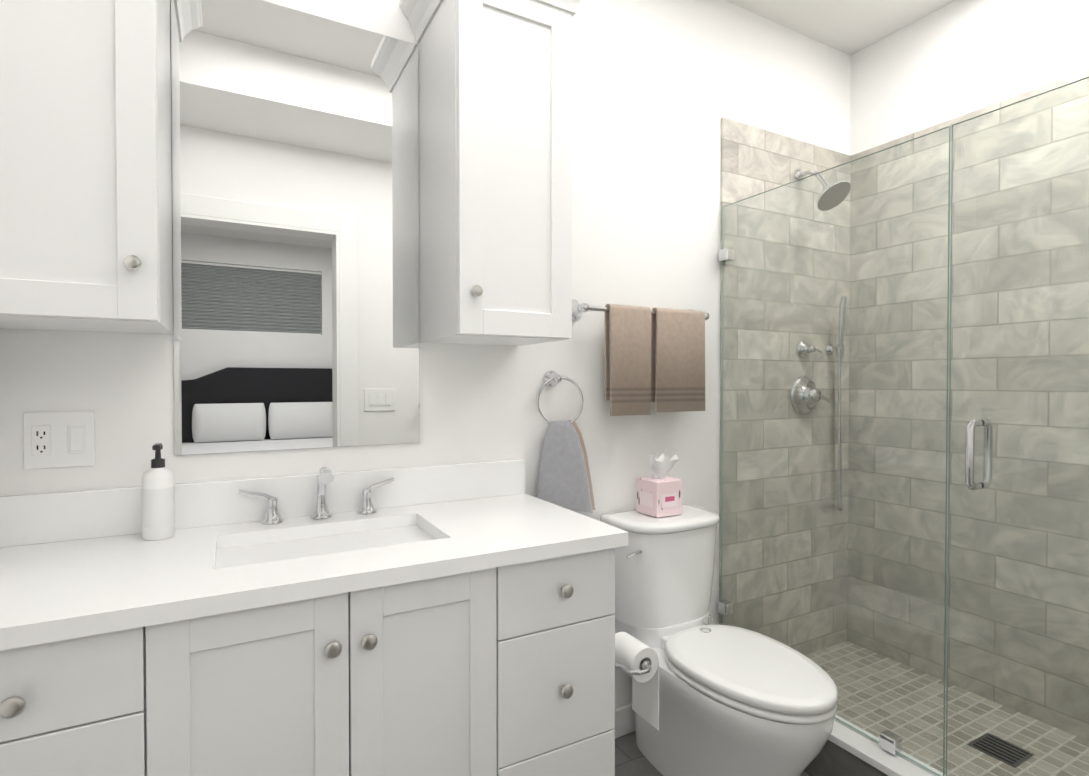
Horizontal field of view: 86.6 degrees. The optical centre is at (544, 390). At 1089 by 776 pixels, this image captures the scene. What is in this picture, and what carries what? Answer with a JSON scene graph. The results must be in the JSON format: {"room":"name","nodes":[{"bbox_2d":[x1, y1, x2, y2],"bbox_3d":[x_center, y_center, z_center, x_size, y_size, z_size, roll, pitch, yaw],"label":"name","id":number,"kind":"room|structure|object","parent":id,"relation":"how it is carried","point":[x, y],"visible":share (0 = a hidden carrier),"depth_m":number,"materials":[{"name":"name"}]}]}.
{"room":"bathroom","nodes":[
{"label":"bathroom","id":0,"kind":"room"},
{"bbox_2d":[0,459,525,546],"bbox_3d":[-0.617,0.279,1.541,1.262,0.108,0.019,0,1,-29],"label":"backsplash","id":1,"kind":"structure","parent":0,"relation":"attached to","point":[53,517],"depth_m":1.45,"materials":[{"name":"white stone"}]},
{"bbox_2d":[0,0,850,708],"bbox_3d":[0.080,-0.146,1.998,3.173,2.740,0.120,0,1,-29],"label":"wall","id":2,"kind":"structure","parent":0,"point":[660,88],"depth_m":1.99,"materials":[{"name":"white paint"}]},
{"bbox_2d":[23,411,94,468],"bbox_3d":[-1.083,0.111,1.290,0.124,0.125,0.010,0,1,-29],"label":"electrical outlet plate","id":3,"kind":"object","parent":2,"relation":"attached to","point":[57,439],"visible":1,"depth_m":1.29,"materials":[{"name":"white plastic"}]},
{"bbox_2d":[0,0,172,333],"bbox_3d":[-0.920,-0.619,1.155,0.374,0.973,0.384,0,1,-29],"label":"upper cabinet","id":4,"kind":"object","parent":2,"relation":"attached to","point":[85,178],"visible":1,"depth_m":1.06,"materials":[{"name":"white wood"}]},
{"bbox_2d":[171,0,419,454],"bbox_3d":[-0.629,-0.420,1.533,0.603,1.150,0.005,0,1,-29],"label":"mirror","id":5,"kind":"object","parent":2,"relation":"attached to","point":[295,168],"visible":1,"depth_m":1.51,"materials":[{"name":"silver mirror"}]},
{"bbox_2d":[399,0,580,345],"bbox_3d":[-0.132,-0.625,1.587,0.432,0.973,0.384,0,1,-29],"label":"upper cabinet","id":6,"kind":"object","parent":2,"relation":"attached to","point":[495,172],"visible":1,"depth_m":1.48,"materials":[{"name":"white wood"}]},
{"bbox_2d":[536,370,594,512],"bbox_3d":[0.072,0.173,1.886,0.235,0.476,0.074,0,1,-29],"label":"towel ring","id":7,"kind":"object","parent":2,"relation":"attached to","point":[564,479],"visible":0.98,"depth_m":1.86,"materials":[{"name":"grey fabric"}]},
{"bbox_2d":[572,299,708,415],"bbox_3d":[0.345,-0.111,2.019,0.594,0.388,0.097,0,1,-29],"label":"towel rail","id":8,"kind":"object","parent":2,"relation":"attached to","point":[656,355],"visible":0.96,"depth_m":2.00,"materials":[{"name":"brown fabric"}]},
{"bbox_2d":[719,117,850,654],"bbox_3d":[1.043,0.077,2.454,0.806,2.280,0.010,0,1,-29],"label":"shower wall tile","id":9,"kind":"structure","parent":2,"relation":"attached to","point":[755,160],"depth_m":2.42,"materials":[{"name":"grey tile"}]},
{"bbox_2d":[791,340,831,414],"bbox_3d":[1.135,-0.053,2.454,0.172,0.322,0.073,0,1,-29],"label":"shower valve","id":10,"kind":"object","parent":9,"relation":"attached to","point":[807,392],"depth_m":2.45,"materials":[{"name":"silver metal"}]},
{"bbox_2d":[795,169,849,210],"bbox_3d":[1.134,-0.837,2.361,0.140,0.206,0.216,0,1,-29],"label":"shower head","id":11,"kind":"object","parent":9,"relation":"attached to","point":[800,174],"visible":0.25,"depth_m":2.33},
{"bbox_2d":[826,296,846,510],"bbox_3d":[1.289,0.065,2.526,0.079,0.940,0.097,0,1,-29],"label":"shower","id":12,"kind":"object","parent":9,"relation":"attached to","point":[842,313],"depth_m":2.53,"materials":[{"name":"silver metal"}]},
{"bbox_2d":[615,731,809,775],"bbox_3d":[0.518,1.274,1.215,3.173,0.080,1.947,0,1,-29],"label":"floor","id":13,"kind":"structure","parent":0,"point":[631,759],"depth_m":1.91,"materials":[{"name":"grey tile"}]},
{"bbox_2d":[0,539,627,775],"bbox_3d":[-0.497,0.800,1.305,1.240,0.864,0.562,0,1,-29],"label":"bathroom vanity","id":14,"kind":"object","parent":13,"relation":"on","point":[448,620],"depth_m":1.08,"materials":[{"name":"painted wood"},{"name":"brushed nickel"}]},
{"bbox_2d":[0,491,627,638],"bbox_3d":[-0.488,0.352,1.306,1.262,0.032,0.556,0,1,-29],"label":"countertop","id":15,"kind":"structure","parent":14,"relation":"on","point":[69,584],"depth_m":1.15,"materials":[{"name":"white stone"}]},
{"bbox_2d":[142,443,174,540],"bbox_3d":[-0.876,0.228,1.309,0.063,0.214,0.071,0,1,-29],"label":"soap bottle","id":16,"kind":"object","parent":15,"relation":"on","point":[158,504],"visible":1,"depth_m":1.29,"materials":[{"name":"white plastic"}]},
{"bbox_2d":[238,467,393,524],"bbox_3d":[-0.566,0.263,1.479,0.385,0.140,0.125,0,1,-29],"label":"faucet","id":17,"kind":"object","parent":15,"relation":"on","point":[325,475],"visible":1,"depth_m":1.49,"materials":[{"name":"silver metal"}]},
{"bbox_2d":[216,519,439,566],"bbox_3d":[-0.485,0.442,1.326,0.494,0.172,0.299,0,1,-29],"label":"sink","id":18,"kind":"object","parent":15,"relation":"in","point":[231,551],"depth_m":1.39,"materials":[{"name":"white ceramic"}]},
{"bbox_2d":[615,632,658,729],"bbox_3d":[0.207,0.747,1.454,0.139,0.217,0.140,0,1,-29],"label":"toilet paper holder","id":19,"kind":"object","parent":14,"relation":"attached to","point":[637,660],"visible":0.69,"depth_m":1.46,"materials":[{"name":"silver metal"}]},
{"bbox_2d":[613,703,634,737],"bbox_3d":[0.268,1.173,2.041,0.800,0.100,0.014,0,1,-29],"label":"baseboard","id":20,"kind":"structure","parent":13,"relation":"on","point":[625,720],"depth_m":2.03,"materials":[{"name":"white wood"}]},
{"bbox_2d":[600,504,837,775],"bbox_3d":[0.525,0.826,1.756,0.413,0.800,0.735,0,1,-29],"label":"toilet","id":21,"kind":"object","parent":13,"relation":"on","point":[735,701],"visible":0.83,"depth_m":1.71,"materials":[{"name":"white ceramic"}]},
{"bbox_2d":[636,454,681,517],"bbox_3d":[0.397,0.320,1.979,0.123,0.200,0.111,0,1,-29],"label":"tissue box","id":22,"kind":"object","parent":21,"relation":"on","point":[659,492],"visible":0.98,"depth_m":1.94,"materials":[{"name":"pink cardboard"}]},
{"bbox_2d":[804,714,947,775],"bbox_3d":[1.076,1.142,1.519,0.112,0.174,1.685,0,1,-29],"label":"sill","id":23,"kind":"structure","parent":13,"relation":"on","point":[846,750],"depth_m":1.72,"materials":[{"name":"white stone"}]},
{"bbox_2d":[718,126,950,775],"bbox_3d":[0.886,0.171,1.903,0.044,1.756,0.806,0,1,-29],"label":"glass","id":24,"kind":"object","parent":23,"relation":"on","point":[890,742],"visible":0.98,"depth_m":1.78,"materials":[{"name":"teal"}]},
{"bbox_2d":[805,641,1088,775],"bbox_3d":[1.458,1.193,1.728,0.770,0.068,1.685,0,1,-29],"label":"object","id":25,"kind":"structure","parent":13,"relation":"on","point":[990,708],"depth_m":2.01,"materials":[{"name":"tile"}]},
{"bbox_2d":[725,0,954,54],"bbox_3d":[0.518,-1.546,1.177,3.173,0.080,1.947,0,1,-29],"label":"ceiling","id":26,"kind":"structure","parent":0,"point":[850,27],"depth_m":2.35,"materials":[{"name":"white paint"}]},
{"bbox_2d":[850,0,1088,155],"bbox_3d":[1.886,-0.145,1.877,0.120,2.740,1.827,0,1,-29],"label":"wall","id":27,"kind":"structure","parent":0,"point":[955,59],"depth_m":2.24,"materials":[{"name":"white paint"}]},
{"bbox_2d":[847,69,1088,740],"bbox_3d":[1.803,0.085,1.897,0.010,2.280,1.696,0,1,-29],"label":"shower wall tile","id":28,"kind":"structure","parent":27,"relation":"attached to","point":[933,642],"depth_m":2.18,"materials":[{"name":"grey tile"}]},
{"bbox_3d":[0.957,-0.125,0.395,2.933,2.740,0.120,0,1,-29],"label":"wall","id":29,"kind":"structure","parent":0,"visible":0},
{"bbox_3d":[1.854,0.097,0.963,0.796,2.279,0.010,0,1,-29],"label":"shower wall tile","id":30,"kind":"structure","parent":29,"relation":"attached to","visible":0},
{"bbox_2d":[945,77,1088,775],"bbox_3d":[1.292,0.178,1.161,0.108,1.751,0.872,0,1,-29],"label":"shower glass door","id":31,"kind":"structure","parent":30,"relation":"attached to","point":[970,448],"depth_m":1.43,"materials":[{"name":"teal"}]}
]}

